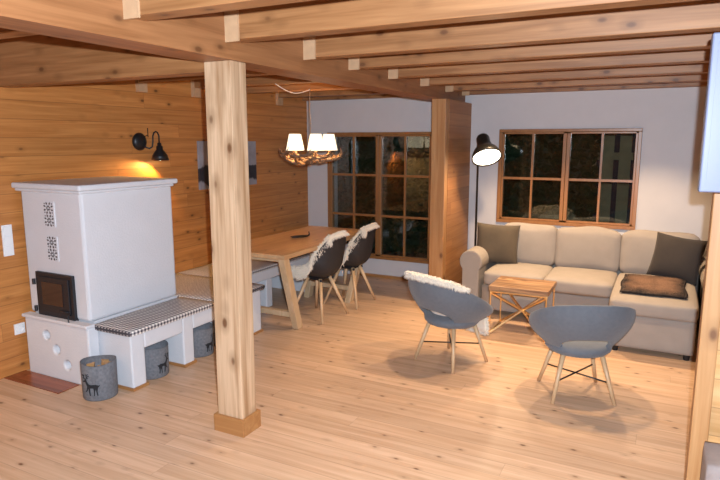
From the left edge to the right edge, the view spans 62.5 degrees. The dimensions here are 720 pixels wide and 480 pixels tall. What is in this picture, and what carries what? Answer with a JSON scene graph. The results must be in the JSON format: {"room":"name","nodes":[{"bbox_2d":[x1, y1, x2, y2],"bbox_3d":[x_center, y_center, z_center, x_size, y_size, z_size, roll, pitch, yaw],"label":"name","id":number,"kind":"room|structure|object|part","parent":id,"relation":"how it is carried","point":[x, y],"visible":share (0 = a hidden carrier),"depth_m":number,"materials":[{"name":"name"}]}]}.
{"room":"traditional dwelling","nodes":[
{"label":"traditional dwelling","id":0,"kind":"room"},
{"bbox_2d":[0,80,307,378],"bbox_3d":[-2.870,-0.124,3.807,0.200,2.400,9.730,5,11,27],"label":"wall","id":1,"kind":"structure","parent":0,"point":[82,130],"depth_m":5.14,"materials":[{"name":"brown wood"}]},
{"bbox_2d":[1,224,13,256],"bbox_3d":[-2.533,0.003,4.255,0.018,0.225,0.079,5,11,27],"label":"light switch","id":2,"kind":"object","parent":1,"relation":"attached to","point":[6,230],"visible":1,"depth_m":4.25,"materials":[{"name":"white plastic"}]},
{"bbox_2d":[14,322,25,334],"bbox_3d":[-2.518,0.656,4.392,0.018,0.080,0.080,5,11,27],"label":"wall socket","id":3,"kind":"object","parent":1,"relation":"attached to","point":[19,328],"visible":1,"depth_m":4.39,"materials":[{"name":"white plastic"}]},
{"bbox_2d":[132,128,168,160],"bbox_3d":[-1.875,-0.856,5.315,0.303,0.289,0.156,-3,10,-18],"label":"wall lamp","id":4,"kind":"object","parent":1,"relation":"attached to","point":[139,141],"visible":1,"depth_m":5.29,"materials":[{"name":"black metal"}]},
{"bbox_3d":[-1.864,-0.892,5.290,0.157,0.164,0.028,-5,11,-29],"label":"lamp arm","id":5,"kind":"part","parent":4,"relation":"part of","materials":[{"name":"black metal"}]},
{"bbox_3d":[-1.805,-0.798,5.347,0.156,0.156,0.156,5,11,27],"label":"lamp shade","id":6,"kind":"part","parent":4,"relation":"part of","materials":[{"name":"black metal"}]},
{"bbox_2d":[197,141,256,189],"bbox_3d":[-1.406,-0.814,6.361,0.021,0.485,0.940,5,11,27],"label":"wall picture","id":7,"kind":"object","parent":1,"relation":"attached to","point":[202,148],"visible":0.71,"depth_m":6.04},
{"bbox_2d":[0,274,698,479],"bbox_3d":[0.236,1.377,2.455,7.170,0.120,9.730,5,11,27],"label":"floor","id":8,"kind":"structure","parent":0,"point":[347,397],"depth_m":3.75,"materials":[{"name":"brown wood"}]},
{"bbox_2d":[4,370,78,393],"bbox_3d":[-2.288,1.015,4.256,0.595,0.006,0.165,5,11,27],"label":"plate","id":9,"kind":"object","parent":8,"relation":"on","point":[33,379],"visible":1,"depth_m":4.25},
{"bbox_2d":[11,176,177,384],"bbox_3d":[-1.982,0.247,4.589,0.737,1.412,0.951,5,11,27],"label":"stove","id":10,"kind":"object","parent":8,"relation":"on","point":[99,249],"visible":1,"depth_m":4.25,"materials":[{"name":"white paint"}]},
{"bbox_3d":[-2.192,0.387,4.226,0.220,0.165,0.004,5,11,27],"label":"door glass","id":11,"kind":"part","parent":10,"relation":"part of","materials":[{"name":"brown glass"}]},
{"bbox_3d":[-2.182,0.399,4.231,0.325,0.260,0.010,5,11,27],"label":"door","id":12,"kind":"part","parent":10,"relation":"part of","materials":[{"name":"black metal"}]},
{"bbox_3d":[-2.172,0.399,4.250,0.395,0.327,0.032,5,11,27],"label":"fire door","id":13,"kind":"part","parent":10,"relation":"part of","materials":[{"name":"black metal"}]},
{"bbox_2d":[80,355,117,401],"bbox_3d":[-1.764,0.928,4.016,0.226,0.256,0.229,1,9,5],"label":"basket","id":14,"kind":"object","parent":8,"relation":"on","point":[99,383],"visible":1,"depth_m":3.94,"materials":[{"name":"grey fabric"}]},
{"bbox_2d":[86,362,94,366],"bbox_3d":[-1.808,0.935,4.024,0.054,0.213,0.048,2,10,10],"label":"log","id":15,"kind":"object","parent":14,"relation":"in","point":[92,364],"visible":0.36,"depth_m":3.99,"materials":[{"name":"beige wood"}]},
{"bbox_2d":[82,374,99,395],"bbox_3d":[-1.780,0.955,3.916,0.124,0.151,0.020,1,10,9],"label":"print","id":16,"kind":"object","parent":14,"relation":"attached to","point":[90,382],"depth_m":3.91},
{"bbox_2d":[144,340,168,379],"bbox_3d":[-1.535,0.879,4.383,0.241,0.233,0.238,5,11,29],"label":"basket","id":17,"kind":"object","parent":8,"relation":"on","point":[157,354],"visible":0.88,"depth_m":4.30,"materials":[{"name":"grey fabric"}]},
{"bbox_2d":[158,353,167,373],"bbox_3d":[-1.434,0.896,4.337,0.016,0.137,0.114,4,10,25],"label":"print","id":18,"kind":"object","parent":17,"relation":"attached to","point":[162,357],"depth_m":4.32},
{"bbox_2d":[98,290,262,391],"bbox_3d":[-1.380,0.726,4.791,0.362,0.400,1.497,5,11,27],"label":"bench","id":19,"kind":"object","parent":8,"relation":"on","point":[129,352],"visible":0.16,"depth_m":4.22,"materials":[{"name":"white paint"}]},
{"bbox_3d":[-1.631,1.017,4.199,0.237,0.020,0.142,5,11,27],"label":"skirting","id":20,"kind":"part","parent":19,"relation":"part of","materials":[{"name":"brown wood"}]},
{"bbox_2d":[95,297,213,336],"bbox_3d":[-1.510,0.560,4.440,0.382,0.044,0.869,5,11,27],"label":"seat pad","id":21,"kind":"object","parent":19,"relation":"on","point":[146,319],"visible":0.97,"depth_m":4.33,"materials":[{"name":"fabric"}]},
{"bbox_3d":[-1.409,0.946,4.629,0.237,0.020,0.132,5,11,27],"label":"skirting","id":22,"kind":"part","parent":19,"relation":"part of","materials":[{"name":"brown wood"}]},
{"bbox_2d":[193,322,213,357],"bbox_3d":[-1.309,0.806,4.823,0.241,0.233,0.238,5,11,27],"label":"basket","id":23,"kind":"object","parent":8,"relation":"on","point":[203,335],"visible":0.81,"depth_m":4.74,"materials":[{"name":"grey fabric"}]},
{"bbox_2d":[205,333,213,351],"bbox_3d":[-1.206,0.822,4.780,0.016,0.137,0.114,4,10,23],"label":"print","id":24,"kind":"object","parent":23,"relation":"attached to","point":[209,337],"depth_m":4.76},
{"bbox_2d":[204,60,260,437],"bbox_3d":[-0.735,0.083,3.397,0.218,2.125,0.170,5,11,27],"label":"wooden post","id":25,"kind":"object","parent":8,"relation":"on","point":[237,414],"visible":1,"depth_m":3.33,"materials":[{"name":"brown wood"}]},
{"bbox_2d":[252,244,347,306],"bbox_3d":[-0.977,0.402,6.748,0.618,0.400,2.415,5,11,27],"label":"bench","id":26,"kind":"object","parent":8,"relation":"on","point":[271,278],"visible":0.2,"depth_m":6.18,"materials":[{"name":"white paint"}]},
{"bbox_2d":[178,242,346,277],"bbox_3d":[-0.976,0.186,6.695,0.622,0.044,2.367,5,11,27],"label":"seat pad","id":27,"kind":"object","parent":26,"relation":"on","point":[258,266],"visible":0.2,"depth_m":6.02,"materials":[{"name":"fabric"}]},
{"bbox_2d":[251,226,361,328],"bbox_3d":[-0.608,0.351,6.001,0.780,0.745,1.680,5,11,27],"label":"dining table","id":28,"kind":"object","parent":8,"relation":"on","point":[279,247],"visible":0.66,"depth_m":5.53,"materials":[{"name":"brown wood"}]},
{"bbox_3d":[-0.618,0.488,5.295,0.078,0.705,0.385,3,10,16],"label":"leg","id":29,"kind":"part","parent":28,"relation":"part of","materials":[{"name":"brown wood"}]},
{"bbox_2d":[291,231,309,237],"bbox_3d":[-0.607,-0.055,6.014,0.223,0.051,0.078,-6,11,-33],"label":"ornament","id":30,"kind":"object","parent":28,"relation":"on","point":[296,236],"visible":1,"depth_m":6.03,"materials":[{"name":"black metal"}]},
{"bbox_3d":[-0.608,-0.037,6.016,0.221,0.014,0.078,-6,11,-33],"label":"dish","id":31,"kind":"part","parent":30,"relation":"part of","materials":[{"name":"black metal"}]},
{"bbox_3d":[-0.530,0.259,6.679,0.074,0.705,0.381,3,10,19],"label":"leg","id":32,"kind":"part","parent":28,"relation":"part of","materials":[{"name":"brown wood"}]},
{"bbox_3d":[-0.033,0.300,6.429,0.078,0.705,0.385,7,12,37],"label":"leg","id":33,"kind":"part","parent":28,"relation":"part of","materials":[{"name":"brown wood"}]},
{"bbox_2d":[289,235,348,324],"bbox_3d":[-0.380,0.338,5.787,0.526,0.850,0.479,6,11,32],"label":"dining chair","id":34,"kind":"object","parent":8,"relation":"on","point":[330,262],"visible":0.68,"depth_m":5.62,"materials":[{"name":"black plastic"}]},
{"bbox_3d":[-0.595,0.561,5.793,0.215,0.408,0.037,-2,10,-15],"label":"leg","id":35,"kind":"part","parent":34,"relation":"part of","materials":[{"name":"brown wood"}]},
{"bbox_3d":[-0.440,0.522,6.029,0.037,0.408,0.215,-2,10,-9],"label":"leg","id":36,"kind":"part","parent":34,"relation":"part of","materials":[{"name":"brown wood"}]},
{"bbox_3d":[-0.404,0.363,5.807,0.217,0.039,0.217,6,11,32],"label":"under frame","id":37,"kind":"part","parent":34,"relation":"part of","materials":[{"name":"black metal"}]},
{"bbox_2d":[291,230,349,280],"bbox_3d":[-0.404,0.172,5.720,0.605,0.569,0.469,7,12,35],"label":"sheepskin","id":38,"kind":"object","parent":34,"relation":"on","point":[300,272],"visible":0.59,"depth_m":5.53,"materials":[{"name":"white fur"}]},
{"bbox_3d":[-0.367,0.586,5.647,0.037,0.408,0.215,-2,10,-9],"label":"leg","id":39,"kind":"part","parent":34,"relation":"part of","materials":[{"name":"brown wood"}]},
{"bbox_3d":[-0.212,0.546,5.883,0.215,0.408,0.037,-2,10,-15],"label":"leg","id":40,"kind":"part","parent":34,"relation":"part of","materials":[{"name":"brown wood"}]},
{"bbox_2d":[323,229,375,308],"bbox_3d":[-0.085,0.254,6.295,0.526,0.850,0.479,5,11,27],"label":"dining chair","id":41,"kind":"object","parent":8,"relation":"on","point":[361,253],"visible":0.62,"depth_m":6.14,"materials":[{"name":"black plastic"}]},
{"bbox_3d":[-0.295,0.481,6.279,0.215,0.408,0.037,-4,10,-21],"label":"leg","id":42,"kind":"part","parent":41,"relation":"part of","materials":[{"name":"brown wood"}]},
{"bbox_3d":[-0.166,0.439,6.530,0.037,0.408,0.215,-3,10,-15],"label":"leg","id":43,"kind":"part","parent":41,"relation":"part of","materials":[{"name":"brown wood"}]},
{"bbox_3d":[-0.109,0.279,6.312,0.217,0.039,0.217,5,11,27],"label":"under frame","id":44,"kind":"part","parent":41,"relation":"part of","materials":[{"name":"black metal"}]},
{"bbox_3d":[-0.053,0.501,6.158,0.037,0.408,0.215,-3,10,-15],"label":"leg","id":45,"kind":"part","parent":41,"relation":"part of","materials":[{"name":"brown wood"}]},
{"bbox_2d":[340,222,379,268],"bbox_3d":[-0.104,0.090,6.225,0.623,0.571,0.493,5,11,27],"label":"sheepskin","id":46,"kind":"object","parent":41,"relation":"on","point":[363,231],"visible":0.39,"depth_m":6.01,"materials":[{"name":"white fur"}]},
{"bbox_3d":[0.076,0.460,6.408,0.215,0.408,0.037,-4,10,-21],"label":"leg","id":47,"kind":"part","parent":41,"relation":"part of","materials":[{"name":"brown wood"}]},
{"bbox_2d":[429,99,448,279],"bbox_3d":[0.816,-0.376,6.170,0.150,2.125,0.100,5,11,27],"label":"wooden post","id":48,"kind":"object","parent":8,"relation":"on","point":[440,107],"visible":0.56,"depth_m":6.10,"materials":[{"name":"orange wood"}]},
{"bbox_2d":[408,279,492,373],"bbox_3d":[0.689,0.604,4.600,0.622,0.712,0.666,-8,12,-38],"label":"tub chair","id":49,"kind":"object","parent":8,"relation":"on","point":[461,310],"visible":0.91,"depth_m":4.38,"materials":[{"name":"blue fabric"}]},
{"bbox_3d":[0.495,0.787,4.683,0.137,0.325,0.033,1,9,6],"label":"leg","id":50,"kind":"part","parent":49,"relation":"part of","materials":[{"name":"brown wood"}]},
{"bbox_2d":[404,270,489,336],"bbox_3d":[0.667,0.506,4.583,0.650,0.562,0.688,-8,12,-38],"label":"sheepskin","id":51,"kind":"object","parent":49,"relation":"on","point":[483,328],"visible":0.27,"depth_m":4.33,"materials":[{"name":"white fur"}]},
{"bbox_3d":[0.731,0.755,4.872,0.033,0.325,0.137,1,9,5],"label":"leg","id":52,"kind":"part","parent":49,"relation":"part of","materials":[{"name":"brown wood"}]},
{"bbox_3d":[0.715,0.601,4.621,0.423,0.087,0.436,-8,12,-38],"label":"seat","id":53,"kind":"part","parent":49,"relation":"part of","materials":[{"name":"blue fabric"}]},
{"bbox_3d":[0.699,0.828,4.434,0.033,0.325,0.137,1,9,5],"label":"leg","id":54,"kind":"part","parent":49,"relation":"part of","materials":[{"name":"brown wood"}]},
{"bbox_3d":[0.935,0.797,4.622,0.137,0.325,0.033,1,9,6],"label":"leg","id":55,"kind":"part","parent":49,"relation":"part of","materials":[{"name":"brown wood"}]},
{"bbox_2d":[472,133,501,245],"bbox_3d":[1.336,-0.260,6.497,0.308,1.789,0.630,0,9,2],"label":"floor lamp","id":56,"kind":"object","parent":8,"relation":"on","point":[486,153],"visible":0.81,"depth_m":6.23,"materials":[{"name":"black metal"}]},
{"bbox_2d":[473,149,499,164],"bbox_3d":[1.327,-0.868,6.210,0.267,0.174,0.247,5,11,27],"label":"diffuser","id":57,"kind":"object","parent":56,"relation":"attached to","point":[480,156],"depth_m":6.20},
{"bbox_3d":[1.336,-0.943,6.216,0.300,0.350,0.321,5,11,27],"label":"lamp shade","id":58,"kind":"part","parent":56,"relation":"part of","materials":[{"name":"black metal"}]},
{"bbox_2d":[488,276,556,341],"bbox_3d":[1.465,0.609,5.356,0.510,0.447,0.440,5,11,27],"label":"coffee table","id":59,"kind":"object","parent":8,"relation":"on","point":[503,284],"visible":0.85,"depth_m":5.28,"materials":[{"name":"brown wood"}]},
{"bbox_2d":[529,305,635,405],"bbox_3d":[1.473,0.706,3.985,0.666,0.712,0.622,1,9,4],"label":"tub chair","id":60,"kind":"object","parent":8,"relation":"on","point":[577,331],"visible":1,"depth_m":3.77,"materials":[{"name":"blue fabric"}]},
{"bbox_3d":[1.324,0.865,4.210,0.033,0.325,0.137,-8,12,-41],"label":"leg","id":61,"kind":"part","parent":60,"relation":"part of","materials":[{"name":"brown wood"}]},
{"bbox_3d":[1.303,0.915,3.911,0.137,0.325,0.033,-8,12,-40],"label":"leg","id":62,"kind":"part","parent":60,"relation":"part of","materials":[{"name":"brown wood"}]},
{"bbox_3d":[1.476,0.701,4.018,0.436,0.087,0.423,1,9,4],"label":"seat","id":63,"kind":"part","parent":60,"relation":"part of","materials":[{"name":"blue fabric"}]},
{"bbox_3d":[1.648,0.869,4.188,0.137,0.325,0.033,-8,12,-40],"label":"leg","id":64,"kind":"part","parent":60,"relation":"part of","materials":[{"name":"brown wood"}]},
{"bbox_3d":[1.627,0.918,3.889,0.033,0.325,0.137,-8,12,-41],"label":"leg","id":65,"kind":"part","parent":60,"relation":"part of","materials":[{"name":"brown wood"}]},
{"bbox_2d":[460,222,706,360],"bbox_3d":[2.130,0.354,5.610,2.350,0.868,1.570,5,11,27],"label":"sofa","id":66,"kind":"object","parent":8,"relation":"on","point":[588,264],"visible":0.64,"depth_m":5.68,"materials":[{"name":"beige fabric"}]},
{"bbox_3d":[1.313,0.324,6.348,0.230,0.585,0.940,5,11,27],"label":"armrest","id":67,"kind":"part","parent":66,"relation":"part of","materials":[{"name":"beige fabric"}]},
{"bbox_2d":[477,222,520,263],"bbox_3d":[1.419,0.038,6.134,0.461,0.422,0.189,2,10,11],"label":"throw pillow","id":68,"kind":"object","parent":66,"relation":"on","point":[500,242],"visible":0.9,"depth_m":6.08,"materials":[{"name":"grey fabric"}]},
{"bbox_2d":[484,262,552,284],"bbox_3d":[1.596,0.349,5.956,0.587,0.179,0.646,5,11,27],"label":"seat cushion","id":69,"kind":"object","parent":66,"relation":"on","point":[531,270],"depth_m":5.80,"materials":[{"name":"beige fabric"}]},
{"bbox_2d":[506,222,557,265],"bbox_3d":[1.775,0.057,6.225,0.570,0.469,0.257,5,11,27],"label":"cushion","id":70,"kind":"object","parent":66,"relation":"on","point":[537,243],"depth_m":6.09,"materials":[{"name":"beige fabric"}]},
{"bbox_2d":[544,266,617,297],"bbox_3d":[2.118,0.394,5.683,0.617,0.179,0.666,5,11,27],"label":"seat cushion","id":71,"kind":"object","parent":66,"relation":"on","point":[572,281],"depth_m":5.47,"materials":[{"name":"beige fabric"}]},
{"bbox_2d":[554,226,621,271],"bbox_3d":[2.290,0.094,5.965,0.625,0.471,0.257,5,11,27],"label":"cushion","id":72,"kind":"object","parent":66,"relation":"on","point":[584,247],"depth_m":5.87,"materials":[{"name":"beige fabric"}]},
{"bbox_2d":[619,274,687,298],"bbox_3d":[2.530,0.386,5.117,0.524,0.047,0.749,5,11,27],"label":"throw pillow","id":73,"kind":"object","parent":66,"relation":"on","point":[650,285],"visible":1,"depth_m":5.02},
{"bbox_2d":[609,273,698,322],"bbox_3d":[2.565,0.478,5.179,0.657,0.179,1.171,5,11,27],"label":"seat cushion","id":74,"kind":"object","parent":66,"relation":"on","point":[649,309],"depth_m":4.71,"materials":[{"name":"beige fabric"}]},
{"bbox_2d":[619,230,699,274],"bbox_3d":[2.860,0.147,5.680,0.685,0.470,0.257,5,11,27],"label":"cushion","id":75,"kind":"object","parent":66,"relation":"on","point":[636,247],"depth_m":5.67,"materials":[{"name":"beige fabric"}]},
{"bbox_2d":[646,232,707,285],"bbox_3d":[2.868,0.164,5.373,0.451,0.432,0.192,8,13,41],"label":"throw pillow","id":76,"kind":"object","parent":66,"relation":"on","point":[673,257],"visible":0.98,"depth_m":5.32,"materials":[{"name":"fabric"}]},
{"bbox_3d":[3.203,0.481,5.400,0.230,0.585,0.940,5,11,27],"label":"armrest","id":77,"kind":"part","parent":66,"relation":"part of","materials":[{"name":"beige fabric"}]},
{"bbox_2d":[685,192,719,479],"bbox_3d":[1.544,0.174,2.587,0.070,2.210,0.100,5,11,27],"label":"wooden post","id":78,"kind":"object","parent":8,"relation":"on","point":[709,326],"visible":1,"depth_m":2.60,"materials":[{"name":"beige wood"}]},
{"bbox_2d":[697,32,719,192],"bbox_3d":[1.554,-0.495,2.330,0.360,0.615,0.154,4,10,23],"label":"panel","id":79,"kind":"object","parent":78,"relation":"attached to","point":[709,168],"visible":1,"depth_m":2.33,"materials":[{"name":"paint"}]},
{"bbox_3d":[1.526,-0.484,2.261,0.318,0.555,0.004,4,10,23],"label":"frame","id":80,"kind":"part","parent":79,"relation":"part of","materials":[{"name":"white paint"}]},
{"bbox_2d":[700,441,719,479],"bbox_3d":[1.724,1.117,2.401,0.603,0.418,0.245,5,11,27],"label":"block","id":81,"kind":"object","parent":8,"relation":"on","point":[710,466],"visible":1,"depth_m":2.46,"materials":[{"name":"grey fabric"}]},
{"bbox_3d":[-1.659,0.630,5.375,0.663,0.400,0.675,5,11,27],"label":"bench","id":82,"kind":"object","parent":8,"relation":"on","visible":0},
{"bbox_2d":[175,273,264,301],"bbox_3d":[-1.465,0.423,5.266,1.062,0.044,0.642,5,11,27],"label":"seat pad","id":83,"kind":"object","parent":82,"relation":"on","point":[189,286],"visible":0.3,"depth_m":5.22,"materials":[{"name":"fabric"}]},
{"bbox_2d":[445,99,471,284],"bbox_3d":[1.021,-0.440,6.555,0.142,2.125,0.778,5,11,27],"label":"wall","id":84,"kind":"structure","parent":0,"point":[459,135],"depth_m":6.47,"materials":[{"name":"brown wood"}]},
{"bbox_2d":[307,87,711,276],"bbox_3d":[2.385,-0.557,6.417,6.770,2.400,0.250,5,11,27],"label":"wall","id":85,"kind":"structure","parent":0,"point":[671,120],"depth_m":6.23,"materials":[{"name":"paint"}]},
{"bbox_2d":[327,132,430,263],"bbox_3d":[0.248,-0.546,7.424,1.440,1.580,0.120,5,11,27],"label":"window","id":86,"kind":"structure","parent":85,"relation":"in","point":[378,215],"depth_m":7.37,"materials":[{"name":"brown wood"}]},
{"bbox_2d":[359,272,407,280],"bbox_3d":[0.550,0.482,7.381,1.250,0.035,0.020,5,11,27],"label":"baseboard","id":87,"kind":"structure","parent":85,"relation":"attached to","point":[366,274],"depth_m":7.49,"materials":[{"name":"brown wood"}]},
{"bbox_2d":[496,128,642,229],"bbox_3d":[2.213,-0.671,6.390,1.440,1.035,0.120,5,11,27],"label":"window","id":88,"kind":"structure","parent":85,"relation":"in","point":[562,221],"depth_m":6.33,"materials":[{"name":"brown wood"}]},
{"bbox_2d":[708,329,719,442],"bbox_3d":[2.622,0.261,2.063,2.332,2.210,0.070,5,11,27],"label":"wall partition","id":89,"kind":"structure","parent":0,"point":[714,429],"depth_m":2.64,"materials":[{"name":"brown wood"}]},
{"bbox_3d":[0.237,-1.109,2.043,7.170,0.120,9.730,5,11,27],"label":"ceiling","id":90,"kind":"structure","parent":0,"visible":0},
{"bbox_2d":[0,28,38,38],"bbox_3d":[-1.997,-1.121,3.045,1.890,0.183,0.110,5,11,27],"label":"joist","id":91,"kind":"object","parent":90,"relation":"attached to","point":[4,33],"visible":0.02,"depth_m":2.90,"materials":[{"name":"brown wood"}]},
{"bbox_2d":[0,35,204,87],"bbox_3d":[-1.666,-1.158,3.698,1.920,0.325,0.130,5,11,27],"label":"ceiling beam","id":92,"kind":"structure","parent":90,"relation":"attached to","point":[33,60],"depth_m":3.70,"materials":[{"name":"brown wood"}]},
{"bbox_2d":[135,70,272,92],"bbox_3d":[-1.093,-1.370,4.805,1.890,0.268,0.122,5,11,27],"label":"joist","id":93,"kind":"object","parent":90,"relation":"attached to","point":[141,85],"visible":0.22,"depth_m":5.05,"materials":[{"name":"brown wood"}]},
{"bbox_2d":[122,0,312,20],"bbox_3d":[1.115,-0.856,1.477,4.660,0.195,0.122,5,11,27],"label":"joist","id":94,"kind":"object","parent":90,"relation":"attached to","point":[144,10],"visible":1,"depth_m":2.38,"materials":[{"name":"brown wood"}]},
{"bbox_2d":[0,0,464,101],"bbox_3d":[-1.009,-1.013,2.672,0.220,0.275,9.280,5,11,27],"label":"ceiling beam","id":95,"kind":"structure","parent":90,"relation":"attached to","point":[199,38],"depth_m":2.86,"materials":[{"name":"brown wood"}]},
{"bbox_2d":[191,75,319,97],"bbox_3d":[-0.780,-1.471,5.412,1.890,0.268,0.122,5,11,27],"label":"joist","id":96,"kind":"object","parent":90,"relation":"attached to","point":[196,85],"visible":0.29,"depth_m":5.43,"materials":[{"name":"brown wood"}]},
{"bbox_2d":[276,84,342,165],"bbox_3d":[-0.484,-1.106,5.836,0.654,0.763,0.784,-1,9,-6],"label":"antler chandelier","id":97,"kind":"object","parent":96,"relation":"hanging from","point":[316,143],"visible":1,"depth_m":5.77,"materials":[{"name":"white fabric"}]},
{"bbox_3d":[-0.639,-0.956,5.801,0.172,0.160,0.172,5,11,27],"label":"lamp shade","id":98,"kind":"part","parent":97,"relation":"part of","materials":[{"name":"white fabric"}]},
{"bbox_3d":[-0.495,-1.235,5.873,0.014,0.517,0.009,5,11,27],"label":"hanging chain","id":99,"kind":"part","parent":97,"relation":"part of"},
{"bbox_3d":[-0.429,-0.947,5.746,0.172,0.160,0.172,5,11,27],"label":"lamp shade","id":100,"kind":"part","parent":97,"relation":"part of","materials":[{"name":"white fabric"}]},
{"bbox_3d":[-0.311,-0.977,5.926,0.172,0.160,0.172,5,11,27],"label":"lamp shade","id":101,"kind":"part","parent":97,"relation":"part of","materials":[{"name":"white fabric"}]},
{"bbox_2d":[246,83,354,93],"bbox_3d":[-0.454,-1.575,6.045,1.890,0.268,0.122,5,11,27],"label":"joist","id":102,"kind":"object","parent":90,"relation":"attached to","point":[313,86],"visible":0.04,"depth_m":6.11,"materials":[{"name":"brown wood"}]},
{"bbox_2d":[276,89,383,104],"bbox_3d":[-0.132,-1.679,6.669,1.890,0.268,0.122,5,11,27],"label":"joist","id":103,"kind":"object","parent":90,"relation":"attached to","point":[279,96],"visible":0.29,"depth_m":6.77,"materials":[{"name":"brown wood"}]},
{"bbox_2d":[302,94,404,100],"bbox_3d":[0.126,-1.804,7.163,1.890,0.183,0.118,5,11,27],"label":"joist","id":104,"kind":"object","parent":90,"relation":"attached to","point":[375,96],"visible":0.24,"depth_m":7.23,"materials":[{"name":"brown wood"}]},
{"bbox_2d":[224,0,698,42],"bbox_3d":[1.410,-0.950,2.049,4.660,0.195,0.122,5,11,27],"label":"joist","id":105,"kind":"object","parent":90,"relation":"attached to","point":[315,17],"visible":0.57,"depth_m":2.68,"materials":[{"name":"brown wood"}]},
{"bbox_2d":[303,0,719,59],"bbox_3d":[1.750,-1.060,2.708,4.660,0.195,0.122,5,11,27],"label":"joist","id":106,"kind":"object","parent":90,"relation":"attached to","point":[701,15],"visible":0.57,"depth_m":3.10,"materials":[{"name":"brown wood"}]},
{"bbox_2d":[348,31,719,69],"bbox_3d":[2.022,-1.147,3.236,4.660,0.195,0.122,5,11,27],"label":"joist","id":107,"kind":"object","parent":90,"relation":"attached to","point":[701,40],"visible":0.46,"depth_m":3.65,"materials":[{"name":"brown wood"}]},
{"bbox_2d":[388,49,709,78],"bbox_3d":[2.335,-1.248,3.842,4.660,0.195,0.122,5,11,27],"label":"joist","id":108,"kind":"object","parent":90,"relation":"attached to","point":[697,55],"visible":0.39,"depth_m":4.26,"materials":[{"name":"brown wood"}]},
{"bbox_2d":[420,63,708,85],"bbox_3d":[2.661,-1.352,4.476,4.660,0.195,0.122,5,11,27],"label":"joist","id":109,"kind":"object","parent":90,"relation":"attached to","point":[694,68],"visible":0.36,"depth_m":4.90,"materials":[{"name":"brown wood"}]},
{"bbox_2d":[445,73,707,91],"bbox_3d":[2.983,-1.456,5.100,4.660,0.195,0.122,5,11,27],"label":"joist","id":110,"kind":"object","parent":90,"relation":"attached to","point":[684,77],"visible":0.43,"depth_m":5.53,"materials":[{"name":"brown wood"}]},
{"bbox_2d":[462,81,706,95],"bbox_3d":[3.239,-1.538,5.596,4.660,0.195,0.130,5,11,27],"label":"joist","id":111,"kind":"object","parent":90,"relation":"attached to","point":[681,84],"visible":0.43,"depth_m":6.02,"materials":[{"name":"brown wood"}]},
{"label":"outside","id":112,"kind":"structure","parent":0,"visible":0},
{"bbox_2d":[371,248,426,257],"bbox_3d":[2.964,0.250,10.420,14.000,0.200,7.060,5,11,27],"label":"ground","id":113,"kind":"structure","parent":112,"point":[373,249],"depth_m":9.95,"materials":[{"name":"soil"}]},
{"bbox_2d":[337,136,429,255],"bbox_3d":[-0.134,-1.141,10.398,3.430,2.670,0.732,5,11,27],"label":"hedge","id":114,"kind":"object","parent":113,"relation":"on","point":[393,146],"visible":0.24,"depth_m":9.97,"materials":[{"name":"green plant"}]},
{"bbox_2d":[503,134,601,220],"bbox_3d":[2.231,-0.797,8.667,2.434,2.587,0.759,5,11,27],"label":"hedge","id":115,"kind":"object","parent":113,"relation":"on","point":[582,200],"visible":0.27,"depth_m":8.27,"materials":[{"name":"green plant"}]},
{"bbox_2d":[589,133,634,222],"bbox_3d":[4.364,-0.505,7.941,2.700,2.100,0.070,5,11,27],"label":"fence","id":116,"kind":"object","parent":113,"relation":"on","point":[624,156],"visible":0.05,"depth_m":8.26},
{"bbox_3d":[4.371,-0.507,7.955,2.700,1.300,0.039,5,11,27],"label":"rail","id":117,"kind":"part","parent":116,"relation":"part of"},
{"bbox_3d":[2.447,0.388,7.445,0.400,0.500,0.400,5,11,27],"label":"tub","id":118,"kind":"object","parent":113,"relation":"on","visible":0},
{"bbox_2d":[538,208,579,220],"bbox_3d":[2.449,-0.138,7.356,0.573,0.527,0.570,5,11,27],"label":"round bush","id":119,"kind":"object","parent":118,"relation":"in","point":[553,213],"visible":0.26,"depth_m":7.21,"materials":[{"name":"green plant"}]}
]}

